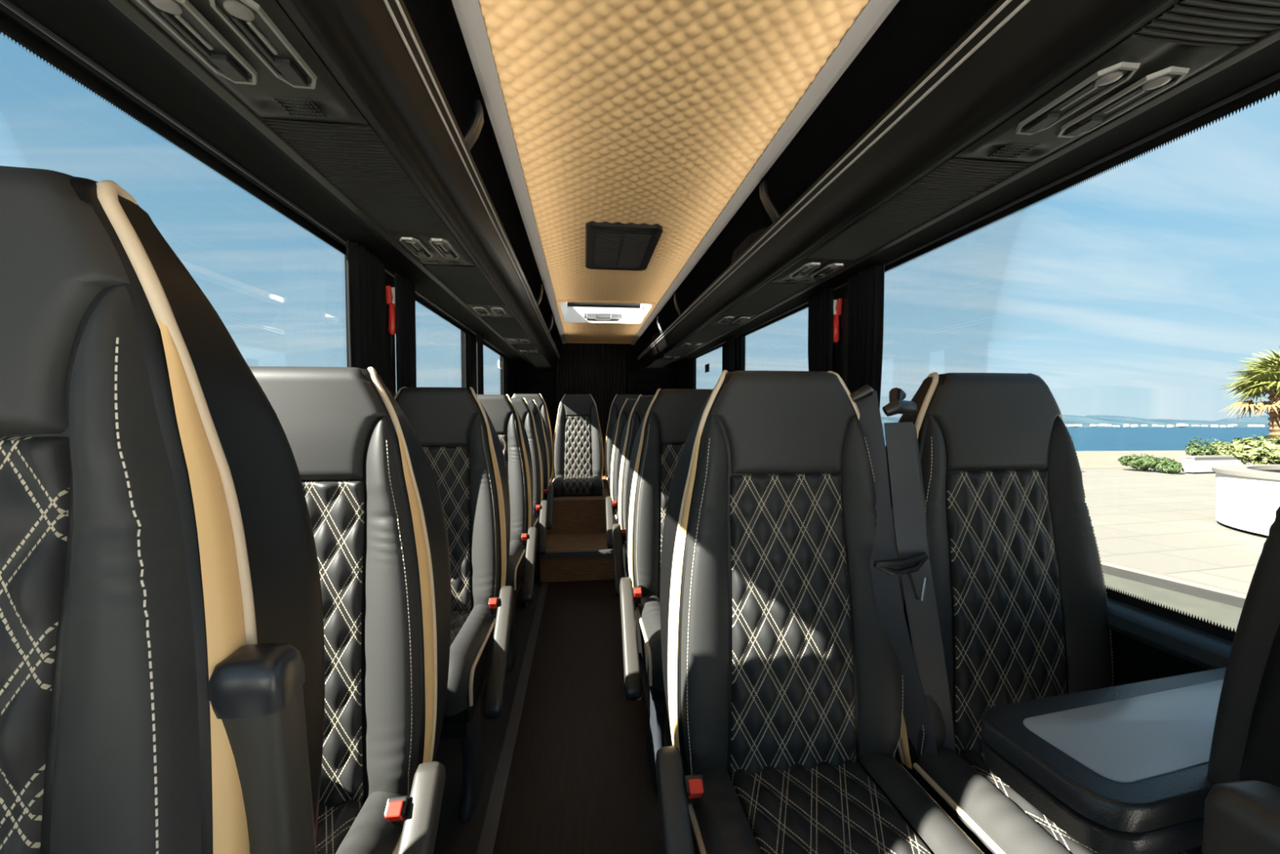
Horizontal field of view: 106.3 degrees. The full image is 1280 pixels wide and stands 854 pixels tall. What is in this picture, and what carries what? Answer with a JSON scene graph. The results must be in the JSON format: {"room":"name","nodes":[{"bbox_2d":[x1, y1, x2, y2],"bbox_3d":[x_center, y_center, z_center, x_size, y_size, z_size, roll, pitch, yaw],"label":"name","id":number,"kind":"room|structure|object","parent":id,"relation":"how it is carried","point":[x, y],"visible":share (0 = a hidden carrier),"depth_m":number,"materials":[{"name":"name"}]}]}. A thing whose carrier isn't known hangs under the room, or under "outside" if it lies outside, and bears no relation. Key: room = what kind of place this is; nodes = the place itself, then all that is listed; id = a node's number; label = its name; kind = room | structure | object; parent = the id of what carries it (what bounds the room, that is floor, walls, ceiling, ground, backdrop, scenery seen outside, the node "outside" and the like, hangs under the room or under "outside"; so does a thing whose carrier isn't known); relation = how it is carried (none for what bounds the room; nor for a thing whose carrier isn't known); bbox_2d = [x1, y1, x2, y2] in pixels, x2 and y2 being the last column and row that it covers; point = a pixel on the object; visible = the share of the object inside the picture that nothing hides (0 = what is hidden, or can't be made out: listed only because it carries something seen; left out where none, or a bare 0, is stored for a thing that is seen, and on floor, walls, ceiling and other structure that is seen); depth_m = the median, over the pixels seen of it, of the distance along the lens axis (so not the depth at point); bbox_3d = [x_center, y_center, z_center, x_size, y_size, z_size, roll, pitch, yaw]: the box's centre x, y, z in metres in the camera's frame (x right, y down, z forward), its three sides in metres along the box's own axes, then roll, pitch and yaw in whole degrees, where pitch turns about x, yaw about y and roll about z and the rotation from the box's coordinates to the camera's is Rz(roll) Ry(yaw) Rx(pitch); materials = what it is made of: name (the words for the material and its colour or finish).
{"room":"vehicle interior","nodes":[
{"label":"vehicle interior","id":0,"kind":"room"},
{"bbox_2d":[0,9,516,397],"bbox_3d":[-1.003,0.125,2.129,0.060,2.007,6.150,0,2,-7],"label":"window frame","id":1,"kind":"structure","parent":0,"point":[508,370],"depth_m":1.59,"materials":[{"name":"black"}]},
{"bbox_2d":[0,14,346,256],"bbox_3d":[-0.860,-0.095,0.893,0.007,0.895,1.420,0,2,-7],"label":"window","id":2,"kind":"structure","parent":1,"relation":"in","point":[6,26],"depth_m":0.81,"materials":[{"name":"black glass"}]},
{"bbox_2d":[0,0,511,358],"bbox_3d":[-0.893,-0.548,1.765,0.009,0.009,5.550,0,2,-7],"label":"trim","id":3,"kind":"structure","parent":1,"relation":"attached to","point":[6,3],"depth_m":0.76,"materials":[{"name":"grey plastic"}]},
{"bbox_2d":[0,0,559,367],"bbox_3d":[-0.733,-0.664,2.208,0.489,0.300,5.600,0,2,-7],"label":"luggage rack","id":4,"kind":"object","parent":1,"relation":"attached to","point":[340,108],"visible":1,"depth_m":0.77,"materials":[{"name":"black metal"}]},
{"bbox_2d":[148,0,182,14],"bbox_3d":[-0.517,-0.461,0.523,0.027,0.006,0.027,0,2,-7],"label":"light","id":5,"kind":"object","parent":4,"relation":"on","point":[155,6],"depth_m":0.53,"materials":[{"name":"grey plastic"}]},
{"bbox_2d":[222,0,254,21],"bbox_3d":[-0.444,-0.461,0.531,0.027,0.006,0.027,0,2,-7],"label":"light","id":6,"kind":"object","parent":4,"relation":"on","point":[233,10],"depth_m":0.53,"materials":[{"name":"grey plastic"}]},
{"bbox_2d":[270,95,326,118],"bbox_3d":[-0.500,-0.471,0.705,0.051,0.004,0.046,0,2,-7],"label":"speaker grille","id":7,"kind":"object","parent":4,"relation":"attached to","point":[290,106],"depth_m":0.71,"materials":[{"name":"black plastic"}]},
{"bbox_2d":[404,240,416,244],"bbox_3d":[-0.603,-0.487,1.262,0.027,0.006,0.027,0,2,-7],"label":"light","id":8,"kind":"object","parent":4,"relation":"on","point":[406,242],"depth_m":1.26,"materials":[{"name":"grey"}]},
{"bbox_2d":[434,240,444,244],"bbox_3d":[-0.530,-0.487,1.271,0.027,0.006,0.027,0,2,-7],"label":"light","id":9,"kind":"object","parent":4,"relation":"on","point":[436,242],"depth_m":1.26,"materials":[{"name":"grey"}]},
{"bbox_2d":[434,259,456,265],"bbox_3d":[-0.586,-0.497,1.444,0.051,0.004,0.046,0,2,-7],"label":"speaker grille","id":10,"kind":"object","parent":4,"relation":"attached to","point":[453,262],"depth_m":1.45,"materials":[{"name":"black plastic"}]},
{"bbox_2d":[346,240,386,386],"bbox_3d":[-0.840,-0.124,1.497,0.033,0.871,0.225,0,2,-7],"label":"window curtain","id":11,"kind":"object","parent":1,"relation":"hanging from","point":[366,297],"visible":0.42,"depth_m":1.44,"materials":[{"name":"black fabric"}]},
{"bbox_2d":[384,271,395,397],"bbox_3d":[-0.915,-0.124,1.725,0.022,0.895,0.155,0,2,-7],"label":"trim","id":12,"kind":"structure","parent":1,"relation":"attached to","point":[388,280],"depth_m":1.74,"materials":[{"name":"black plastic"}]},
{"bbox_2d":[385,285,395,375],"bbox_3d":[-0.885,-0.344,1.723,0.035,0.315,0.039,0,2,-7],"label":"hammer","id":13,"kind":"object","parent":1,"relation":"attached to","point":[390,291],"visible":0.94,"depth_m":1.71,"materials":[{"name":"red plastic"}]},
{"bbox_2d":[394,272,416,392],"bbox_3d":[-0.873,-0.135,1.804,0.033,0.871,0.178,0,2,-7],"label":"window curtain","id":14,"kind":"object","parent":1,"relation":"hanging from","point":[405,292],"visible":0.52,"depth_m":1.76,"materials":[{"name":"black fabric"}]},
{"bbox_2d":[394,281,466,387],"bbox_3d":[-1.042,-0.150,2.452,0.007,0.895,1.280,0,2,-7],"label":"window","id":15,"kind":"structure","parent":1,"relation":"in","point":[420,301],"depth_m":2.58,"materials":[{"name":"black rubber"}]},
{"bbox_2d":[475,333,484,394],"bbox_3d":[-1.026,-0.181,3.096,0.033,0.871,0.083,0,2,-7],"label":"window curtain","id":16,"kind":"object","parent":1,"relation":"hanging from","point":[479,337],"visible":0.38,"depth_m":3.06,"materials":[{"name":"black fabric"}]},
{"bbox_2d":[483,342,504,395],"bbox_3d":[-1.221,-0.205,3.981,0.007,0.895,1.100,0,2,-7],"label":"window","id":17,"kind":"structure","parent":1,"relation":"in","point":[484,343],"depth_m":4.04,"materials":[{"name":"black rubber"}]},
{"bbox_2d":[433,573,672,853],"bbox_3d":[-0.099,1.104,2.270,1.860,0.040,6.150,0,2,-7],"label":"floor","id":18,"kind":"structure","parent":0,"point":[580,780],"depth_m":1.64,"materials":[{"name":"brown wood"}]},
{"bbox_2d":[248,366,451,853],"bbox_3d":[-0.555,0.519,0.685,0.502,1.243,0.624,0,2,-7],"label":"seat","id":19,"kind":"object","parent":18,"relation":"on","point":[372,495],"visible":0.42,"depth_m":0.82,"materials":[{"name":"black leather"}]},
{"bbox_2d":[394,386,514,822],"bbox_3d":[-0.645,0.491,1.460,0.502,1.243,0.624,0,2,-7],"label":"seat","id":20,"kind":"object","parent":18,"relation":"on","point":[460,442],"visible":0.5,"depth_m":1.58,"materials":[{"name":"black leather"}]},
{"bbox_2d":[442,617,495,724],"bbox_3d":[-0.658,0.678,1.391,0.406,0.125,0.425,0,2,-7],"label":"seat cushion","id":21,"kind":"object","parent":20,"relation":"on","point":[469,679],"depth_m":1.28,"materials":[{"name":"black leather"}]},
{"bbox_2d":[475,394,537,671],"bbox_3d":[-0.736,0.464,2.239,0.502,1.243,0.624,0,2,-7],"label":"seat","id":22,"kind":"object","parent":18,"relation":"on","point":[508,426],"visible":0.32,"depth_m":2.36,"materials":[{"name":"black leather"}]},
{"bbox_2d":[512,551,525,599],"bbox_3d":[-0.749,0.650,2.170,0.406,0.125,0.425,0,2,-7],"label":"seat cushion","id":23,"kind":"object","parent":22,"relation":"on","point":[518,563],"depth_m":2.12,"materials":[{"name":"black leather"}]},
{"bbox_2d":[475,581,548,853],"bbox_3d":[-0.402,1.120,1.202,0.041,0.006,4.100,0,2,-7],"label":"trim","id":24,"kind":"structure","parent":18,"relation":"on","point":[486,842],"depth_m":1.65,"materials":[{"name":"grey metal"}]},
{"bbox_2d":[510,397,547,608],"bbox_3d":[-0.816,0.439,2.924,0.502,1.243,0.624,0,2,-7],"label":"seat","id":25,"kind":"object","parent":18,"relation":"on","point":[540,511],"visible":0.29,"depth_m":3.06,"materials":[{"name":"black leather"}]},
{"bbox_2d":[534,515,538,536],"bbox_3d":[-0.829,0.626,2.855,0.406,0.125,0.425,0,2,-7],"label":"seat cushion","id":26,"kind":"object","parent":25,"relation":"on","point":[536,517],"depth_m":2.96,"materials":[{"name":"black leather"}]},
{"bbox_2d":[526,400,553,573],"bbox_3d":[-0.885,0.418,3.510,0.502,1.243,0.624,0,2,-7],"label":"seat","id":27,"kind":"object","parent":18,"relation":"on","point":[548,495],"visible":0.14,"depth_m":3.65,"materials":[{"name":"black leather"}]},
{"bbox_2d":[605,398,637,548],"bbox_3d":[0.027,0.433,3.103,0.502,1.243,0.624,0,2,-7],"label":"seat","id":28,"kind":"object","parent":18,"relation":"on","point":[611,504],"visible":0.15,"depth_m":3.21,"materials":[{"name":"black leather"}]},
{"bbox_2d":[612,395,654,660],"bbox_3d":[0.114,0.459,2.358,0.502,1.243,0.624,0,2,-7],"label":"seat","id":29,"kind":"object","parent":18,"relation":"on","point":[634,420],"visible":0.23,"depth_m":2.46,"materials":[{"name":"black leather"}]},
{"bbox_2d":[623,548,629,577],"bbox_3d":[0.143,0.646,2.294,0.406,0.125,0.425,0,2,-7],"label":"seat cushion","id":30,"kind":"object","parent":29,"relation":"on","point":[625,559],"depth_m":2.33,"materials":[{"name":"black leather"}]},
{"bbox_2d":[639,659,667,746],"bbox_3d":[0.123,1.117,1.263,0.041,0.006,4.100,0,2,-7],"label":"trim","id":31,"kind":"structure","parent":18,"relation":"on","point":[643,675],"depth_m":2.02,"materials":[{"name":"grey metal"}]},
{"bbox_2d":[619,388,712,791],"bbox_3d":[0.183,0.487,1.592,0.502,1.243,0.624,0,2,-7],"label":"seat","id":32,"kind":"object","parent":18,"relation":"on","point":[665,427],"visible":0.35,"depth_m":1.68,"materials":[{"name":"black leather"}]},
{"bbox_2d":[635,606,665,700],"bbox_3d":[0.212,0.673,1.527,0.406,0.125,0.425,0,2,-7],"label":"seat cushion","id":33,"kind":"object","parent":32,"relation":"on","point":[651,655],"depth_m":1.34,"materials":[{"name":"black leather"}]},
{"bbox_2d":[655,369,984,853],"bbox_3d":[0.279,0.516,0.773,0.502,1.243,0.624,0,2,-7],"label":"seat","id":34,"kind":"object","parent":18,"relation":"on","point":[782,674],"visible":0.94,"depth_m":0.89,"materials":[{"name":"black leather"}]},
{"bbox_2d":[688,764,934,853],"bbox_3d":[0.308,0.703,0.708,0.406,0.125,0.425,0,2,-7],"label":"seat cushion","id":35,"kind":"object","parent":34,"relation":"on","point":[749,799],"depth_m":0.81,"materials":[{"name":"black leather"}]},
{"bbox_2d":[849,384,937,757],"bbox_3d":[0.496,0.307,0.924,0.156,0.778,0.131,0,2,-7],"label":"belt","id":36,"kind":"object","parent":34,"relation":"attached to","point":[886,587],"visible":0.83,"depth_m":0.90,"materials":[{"name":"grey fabric"}]},
{"bbox_2d":[884,372,1202,853],"bbox_3d":[0.743,0.514,0.827,0.460,1.243,0.624,0,2,-7],"label":"seat","id":37,"kind":"object","parent":18,"relation":"on","point":[1020,589],"visible":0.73,"depth_m":0.95,"materials":[{"name":"black leather"}]},
{"bbox_2d":[873,387,955,751],"bbox_3d":[0.508,0.313,0.899,0.216,0.774,0.139,0,2,-7],"label":"belt","id":38,"kind":"object","parent":37,"relation":"attached to","point":[906,480],"visible":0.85,"depth_m":0.88,"materials":[{"name":"grey fabric"}]},
{"bbox_2d":[906,755,992,853],"bbox_3d":[0.752,0.701,0.760,0.406,0.125,0.425,0,2,-7],"label":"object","id":39,"kind":"object","parent":37,"relation":"on","point":[975,824],"depth_m":0.84,"materials":[{"name":"black leather"}]},
{"bbox_2d":[981,666,1226,853],"bbox_3d":[0.725,0.759,0.629,0.557,0.767,0.226,0,2,-7],"label":"table","id":40,"kind":"object","parent":18,"relation":"on","point":[1119,769],"visible":0.62,"depth_m":0.56,"materials":[{"name":"black plastic"}]},
{"bbox_3d":[-0.528,1.114,-0.012,0.480,0.104,0.920,0,2,-7],"label":"floor","id":41,"kind":"structure","parent":18,"relation":"on","visible":0},
{"bbox_2d":[0,165,324,853],"bbox_3d":[-0.495,0.433,0.191,0.484,1.243,0.624,0,2,-7],"label":"seat","id":42,"kind":"object","parent":41,"relation":"on","point":[162,652],"visible":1,"depth_m":0.34,"materials":[{"name":"black leather"}]},
{"bbox_3d":[0.747,1.102,0.152,0.670,0.117,0.950,0,2,-7],"label":"floor","id":43,"kind":"structure","parent":18,"relation":"on","visible":0},
{"bbox_2d":[1201,506,1279,853],"bbox_3d":[0.758,0.414,0.395,0.558,1.241,0.430,0,2,-7],"label":"seat","id":44,"kind":"object","parent":43,"relation":"on","point":[1242,811],"visible":0.98,"depth_m":0.48,"materials":[{"name":"black leather"}]},
{"bbox_2d":[539,533,614,582],"bbox_3d":[-0.406,0.940,3.512,0.600,0.200,0.480,0,2,-7],"label":"step","id":45,"kind":"structure","parent":0,"point":[580,568],"depth_m":3.29,"materials":[{"name":"brown wood"}]},
{"bbox_2d":[539,549,613,558],"bbox_3d":[-0.377,0.861,3.266,0.600,0.036,0.040,0,2,-7],"label":"trim","id":46,"kind":"structure","parent":45,"relation":"attached to","point":[591,553],"depth_m":3.25,"materials":[{"name":"grey metal"}]},
{"bbox_2d":[546,472,613,534],"bbox_3d":[-0.524,0.771,4.520,0.720,0.465,1.560,0,2,-7],"label":"floor","id":47,"kind":"structure","parent":0,"point":[571,514],"depth_m":3.74,"materials":[{"name":"brown wood"}]},
{"bbox_2d":[551,394,604,496],"bbox_3d":[-0.539,0.330,4.161,0.460,1.243,0.624,0,2,-7],"label":"seat","id":48,"kind":"object","parent":47,"relation":"on","point":[578,441],"visible":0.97,"depth_m":4.28,"materials":[{"name":"black leather"}]},
{"bbox_2d":[553,479,602,496],"bbox_3d":[-0.531,0.516,4.095,0.406,0.125,0.425,0,2,-7],"label":"seat cushion","id":49,"kind":"object","parent":48,"relation":"on","point":[566,487],"depth_m":3.88,"materials":[{"name":"black leather"}]},
{"bbox_2d":[555,342,626,470],"bbox_3d":[-0.529,-0.211,5.225,0.760,1.377,0.040,0,2,-7],"label":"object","id":50,"kind":"object","parent":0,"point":[598,371],"visible":0.46,"depth_m":5.21,"materials":[{"name":"black fabric"}]},
{"bbox_2d":[516,342,677,472],"bbox_3d":[-0.458,0.011,5.311,1.880,2.007,0.050,0,2,-7],"label":"wall","id":51,"kind":"structure","parent":0,"point":[633,352],"depth_m":5.30,"materials":[{"name":"black plastic"}]},
{"bbox_2d":[451,0,566,343],"bbox_3d":[-0.471,-0.803,2.253,0.045,0.032,5.840,0,2,-7],"label":"trim","id":52,"kind":"structure","parent":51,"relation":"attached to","point":[468,12],"depth_m":1.16,"materials":[{"name":"grey plastic"}]},
{"bbox_2d":[403,0,998,343],"bbox_3d":[-0.099,-0.848,2.200,1.880,0.066,6.150,0,2,-7],"label":"luggage rack","id":53,"kind":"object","parent":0,"point":[915,34],"depth_m":1.17,"materials":[{"name":"black plastic"}]},
{"bbox_2d":[556,298,655,324],"bbox_3d":[-0.262,-0.911,3.553,0.680,0.151,0.799,0,2,-7],"label":"roof hatch","id":54,"kind":"object","parent":53,"relation":"attached to","point":[576,311],"visible":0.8,"depth_m":3.83,"materials":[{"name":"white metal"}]},
{"bbox_2d":[479,0,869,343],"bbox_3d":[-0.110,-0.809,2.295,0.690,0.018,5.839,0,2,-7],"label":"ceiling panel","id":55,"kind":"object","parent":53,"relation":"attached to","point":[637,112],"visible":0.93,"depth_m":1.13,"materials":[{"name":"gold leather"}]},
{"bbox_2d":[585,221,662,271],"bbox_3d":[-0.089,-0.789,2.132,0.305,0.026,0.562,0,2,-7],"label":"ceiling vent","id":56,"kind":"object","parent":55,"relation":"attached to","point":[618,246],"visible":0.99,"depth_m":2.04,"materials":[{"name":"black plastic"}]},
{"bbox_2d":[593,232,651,267],"bbox_3d":[-0.089,-0.786,2.132,0.225,0.016,0.462,0,2,-7],"label":"grille","id":57,"kind":"object","parent":56,"relation":"attached to","point":[611,250],"depth_m":2.10,"materials":[{"name":"grey plastic"}]},
{"bbox_2d":[630,0,899,345],"bbox_3d":[0.251,-0.806,2.338,0.045,0.032,5.840,0,2,-7],"label":"trim","id":58,"kind":"structure","parent":53,"relation":"attached to","point":[874,13],"depth_m":1.16,"materials":[{"name":"grey plastic"}]},
{"bbox_2d":[677,335,1208,685],"bbox_3d":[0.805,0.118,2.340,0.060,2.007,6.150,0,2,-7],"label":"wall","id":59,"kind":"structure","parent":0,"point":[1134,660],"depth_m":0.95,"materials":[{"name":"black plastic"}]},
{"bbox_2d":[693,343,722,360],"bbox_3d":[0.588,-0.213,4.191,0.007,0.895,1.100,0,2,-7],"label":"window","id":60,"kind":"structure","parent":59,"relation":"in","point":[720,345],"depth_m":4.14,"materials":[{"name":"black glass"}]},
{"bbox_2d":[705,363,709,372],"bbox_3d":[0.584,-0.511,4.174,0.001,0.070,0.140,0,2,-7],"label":"sticker","id":61,"kind":"object","parent":60,"relation":"attached to","point":[707,366],"visible":1,"depth_m":4.17,"materials":[{"name":"black"}]},
{"bbox_2d":[725,337,733,372],"bbox_3d":[0.605,-0.188,3.266,0.033,0.871,0.123,0,2,-7],"label":"window curtain","id":62,"kind":"object","parent":59,"relation":"hanging from","point":[729,341],"visible":0.26,"depth_m":3.21,"materials":[{"name":"black fabric"}]},
{"bbox_2d":[740,302,808,370],"bbox_3d":[0.767,-0.158,2.663,0.007,0.895,1.280,0,2,-7],"label":"window","id":63,"kind":"structure","parent":59,"relation":"in","point":[805,306],"depth_m":2.73,"materials":[{"name":"black rubber"}]},
{"bbox_2d":[808,287,833,371],"bbox_3d":[0.748,-0.143,2.015,0.033,0.871,0.203,0,2,-7],"label":"window curtain","id":64,"kind":"object","parent":59,"relation":"hanging from","point":[820,304],"visible":0.44,"depth_m":1.97,"materials":[{"name":"black fabric"}]},
{"bbox_2d":[832,297,842,373],"bbox_3d":[0.780,-0.351,1.917,0.035,0.315,0.039,0,2,-7],"label":"hammer","id":65,"kind":"object","parent":59,"relation":"attached to","point":[837,303],"visible":0.97,"depth_m":1.91,"materials":[{"name":"red plastic"}]},
{"bbox_2d":[832,284,848,386],"bbox_3d":[0.811,-0.132,1.926,0.022,0.895,0.155,0,2,-7],"label":"trim","id":66,"kind":"structure","parent":59,"relation":"attached to","point":[842,292],"depth_m":1.90,"materials":[{"name":"black plastic"}]},
{"bbox_2d":[846,262,884,408],"bbox_3d":[0.788,-0.132,1.700,0.033,0.871,0.198,0,2,-7],"label":"window curtain","id":67,"kind":"object","parent":59,"relation":"hanging from","point":[865,317],"visible":0.41,"depth_m":1.66,"materials":[{"name":"black fabric"}]},
{"bbox_2d":[636,0,1279,368],"bbox_3d":[0.518,-0.670,2.353,0.489,0.300,5.600,0,2,-7],"label":"luggage rack","id":68,"kind":"object","parent":59,"relation":"attached to","point":[1035,93],"visible":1,"depth_m":0.80,"materials":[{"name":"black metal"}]},
{"bbox_2d":[786,279,807,283],"bbox_3d":[0.543,-0.505,1.656,0.051,0.004,0.046,0,2,-7],"label":"speaker grille","id":69,"kind":"object","parent":68,"relation":"attached to","point":[789,281],"depth_m":1.66,"materials":[{"name":"black plastic"}]},
{"bbox_2d":[807,264,816,267],"bbox_3d":[0.528,-0.495,1.474,0.027,0.006,0.027,0,2,-7],"label":"light","id":70,"kind":"object","parent":68,"relation":"on","point":[808,265],"depth_m":1.47,"materials":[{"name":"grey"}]},
{"bbox_2d":[830,265,839,268],"bbox_3d":[0.601,-0.495,1.483,0.027,0.006,0.027,0,2,-7],"label":"light","id":71,"kind":"object","parent":68,"relation":"on","point":[831,266],"depth_m":1.48,"materials":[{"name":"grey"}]},
{"bbox_2d":[988,142,1039,159],"bbox_3d":[0.640,-0.475,0.823,0.051,0.004,0.046,0,2,-7],"label":"speaker grille","id":72,"kind":"object","parent":68,"relation":"attached to","point":[1005,150],"depth_m":0.82,"materials":[{"name":"black plastic"}]},
{"bbox_2d":[1094,71,1122,86],"bbox_3d":[0.625,-0.465,0.641,0.027,0.006,0.027,0,2,-7],"label":"light","id":73,"kind":"object","parent":68,"relation":"on","point":[1102,78],"depth_m":0.64,"materials":[{"name":"grey plastic"}]},
{"bbox_2d":[1142,75,1171,90],"bbox_3d":[0.698,-0.465,0.649,0.027,0.006,0.027,0,2,-7],"label":"light","id":74,"kind":"object","parent":68,"relation":"on","point":[1149,82],"depth_m":0.65,"materials":[{"name":"grey plastic"}]},
{"bbox_2d":[685,72,1279,360],"bbox_3d":[0.776,-0.554,1.960,0.009,0.009,5.550,0,2,-7],"label":"trim","id":75,"kind":"structure","parent":59,"relation":"attached to","point":[1277,76],"depth_m":0.93,"materials":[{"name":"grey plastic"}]},
{"bbox_2d":[884,78,1279,641],"bbox_3d":[0.949,-0.102,1.104,0.007,0.895,1.420,0,2,-7],"label":"window frame","id":76,"kind":"structure","parent":59,"relation":"in","point":[1273,87],"depth_m":0.92,"materials":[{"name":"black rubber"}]},
{"bbox_2d":[1106,597,1232,669],"bbox_3d":[0.733,0.316,2.767,0.046,0.060,5.300,0,2,-7],"label":"trim","id":77,"kind":"structure","parent":59,"relation":"attached to","point":[1201,648],"depth_m":0.85,"materials":[{"name":"black plastic"}]},
{"bbox_3d":[-0.380,0.966,4.675,1.860,0.065,1.300,0,2,-7],"label":"floor","id":78,"kind":"structure","parent":0,"visible":0},
{"bbox_2d":[511,393,553,485],"bbox_3d":[-0.981,0.331,4.110,0.460,1.243,0.624,0,2,-7],"label":"seat","id":79,"kind":"object","parent":78,"relation":"on","point":[539,399],"visible":0.14,"depth_m":4.26,"materials":[{"name":"black leather"}]},
{"bbox_2d":[604,394,642,495],"bbox_3d":[-0.077,0.328,4.215,0.460,1.243,0.624,0,2,-7],"label":"seat","id":80,"kind":"object","parent":78,"relation":"on","point":[618,402],"visible":0.22,"depth_m":4.34,"materials":[{"name":"black leather"}]},
{"label":"outside","id":81,"kind":"structure","parent":0,"visible":0},
{"bbox_2d":[1075,449,1212,468],"bbox_3d":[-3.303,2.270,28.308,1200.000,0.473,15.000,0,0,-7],"label":"beach","id":82,"kind":"structure","parent":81,"point":[1089,459],"depth_m":32.86},
{"bbox_2d":[1184,437,1218,455],"bbox_3d":[29.762,1.233,25.558,1.068,1.488,1.360,0,2,-7],"label":"shrub","id":83,"kind":"object","parent":82,"relation":"on","point":[1192,450],"visible":0.81,"depth_m":25.40,"materials":[{"name":"green plant"}]},
{"bbox_2d":[1204,437,1232,455],"bbox_3d":[30.625,1.222,25.297,1.345,1.454,1.406,0,2,-7],"label":"shrub","id":84,"kind":"object","parent":82,"relation":"on","point":[1222,448],"visible":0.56,"depth_m":25.09,"materials":[{"name":"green plant"}]},
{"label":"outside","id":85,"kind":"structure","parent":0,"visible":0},
{"bbox_2d":[880,414,1270,426],"bbox_3d":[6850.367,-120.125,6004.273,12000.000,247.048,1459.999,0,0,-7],"label":"hills","id":86,"kind":"structure","parent":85,"point":[1086,420],"depth_m":5604.40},
{"bbox_2d":[1176,423,1185,426],"bbox_3d":[5933.494,-22.374,5263.927,85.933,33.347,24.000,0,0,-7],"label":"house","id":87,"kind":"structure","parent":86,"relation":"on","point":[1177,424],"depth_m":5253.29,"materials":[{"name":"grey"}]},
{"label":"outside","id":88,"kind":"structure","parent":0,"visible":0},
{"bbox_2d":[882,426,1270,451],"bbox_3d":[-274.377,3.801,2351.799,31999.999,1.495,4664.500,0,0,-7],"label":"sea","id":89,"kind":"structure","parent":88,"point":[1084,438],"depth_m":179.19,"materials":[{"name":"blue liquid"}]},
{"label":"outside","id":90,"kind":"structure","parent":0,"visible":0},
{"bbox_2d":[1099,559,1247,598],"bbox_3d":[18.616,2.180,-41.046,0.251,0.328,700.000,0,0,-13],"label":"kerb","id":91,"kind":"object","parent":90,"point":[1180,580],"depth_m":6.53,"materials":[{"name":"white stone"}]},
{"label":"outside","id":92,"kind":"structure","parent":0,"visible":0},
{"bbox_2d":[1080,467,1267,592],"bbox_3d":[245.050,2.182,-129.225,399.840,0.255,424.000,0,0,-13],"label":"pavement","id":93,"kind":"structure","parent":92,"point":[1157,521],"depth_m":9.67,"materials":[{"name":"stone"}]},
{"bbox_2d":[1117,453,1175,471],"bbox_3d":[23.503,1.647,22.323,1.570,0.918,1.808,0,2,-7],"label":"shrub","id":94,"kind":"object","parent":93,"relation":"on","point":[1141,463],"visible":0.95,"depth_m":22.17,"materials":[{"name":"green plant"}]},
{"bbox_2d":[1155,460,1183,473],"bbox_3d":[23.503,1.780,21.244,1.016,0.661,1.089,0,2,-7],"label":"shrub","id":95,"kind":"object","parent":93,"relation":"on","point":[1171,466],"visible":1,"depth_m":21.08,"materials":[{"name":"green plant"}]},
{"bbox_2d":[1179,454,1253,472],"bbox_3d":[28.102,1.640,22.065,8.105,0.780,0.544,0,2,-12],"label":"planter","id":96,"kind":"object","parent":93,"relation":"on","point":[1193,464],"depth_m":21.23,"materials":[{"name":"grey concrete"}]},
{"bbox_2d":[1211,464,1279,535],"bbox_3d":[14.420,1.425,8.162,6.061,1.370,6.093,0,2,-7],"label":"planter","id":97,"kind":"object","parent":93,"relation":"on","point":[1247,496],"visible":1,"depth_m":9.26,"materials":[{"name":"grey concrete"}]},
{"bbox_2d":[1215,345,1279,439],"bbox_3d":[16.474,-0.379,12.226,2.548,3.551,2.258,0,2,-7],"label":"palm tree","id":98,"kind":"object","parent":97,"relation":"in","point":[1264,375],"visible":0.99,"depth_m":12.35,"materials":[{"name":"green plant"}]},
{"bbox_2d":[1227,434,1279,464],"bbox_3d":[15.514,0.616,11.865,1.082,0.927,1.170,0,2,-7],"label":"leafy plant","id":99,"kind":"object","parent":97,"relation":"in","point":[1255,452],"visible":0.98,"depth_m":11.84,"materials":[{"name":"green plant"}]},
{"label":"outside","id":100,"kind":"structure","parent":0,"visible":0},
{"bbox_2d":[1102,573,1242,631],"bbox_3d":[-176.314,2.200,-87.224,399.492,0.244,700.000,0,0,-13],"label":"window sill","id":101,"kind":"structure","parent":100,"point":[1226,615],"depth_m":5.76,"materials":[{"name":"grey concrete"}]},
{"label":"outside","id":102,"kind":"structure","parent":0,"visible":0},
{"bbox_2d":[1100,564,1245,608],"bbox_3d":[18.300,2.203,-41.121,0.514,0.309,700.000,0,0,-13],"label":"gutter","id":103,"kind":"object","parent":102,"point":[1208,594],"depth_m":6.33,"materials":[{"name":"concrete"}]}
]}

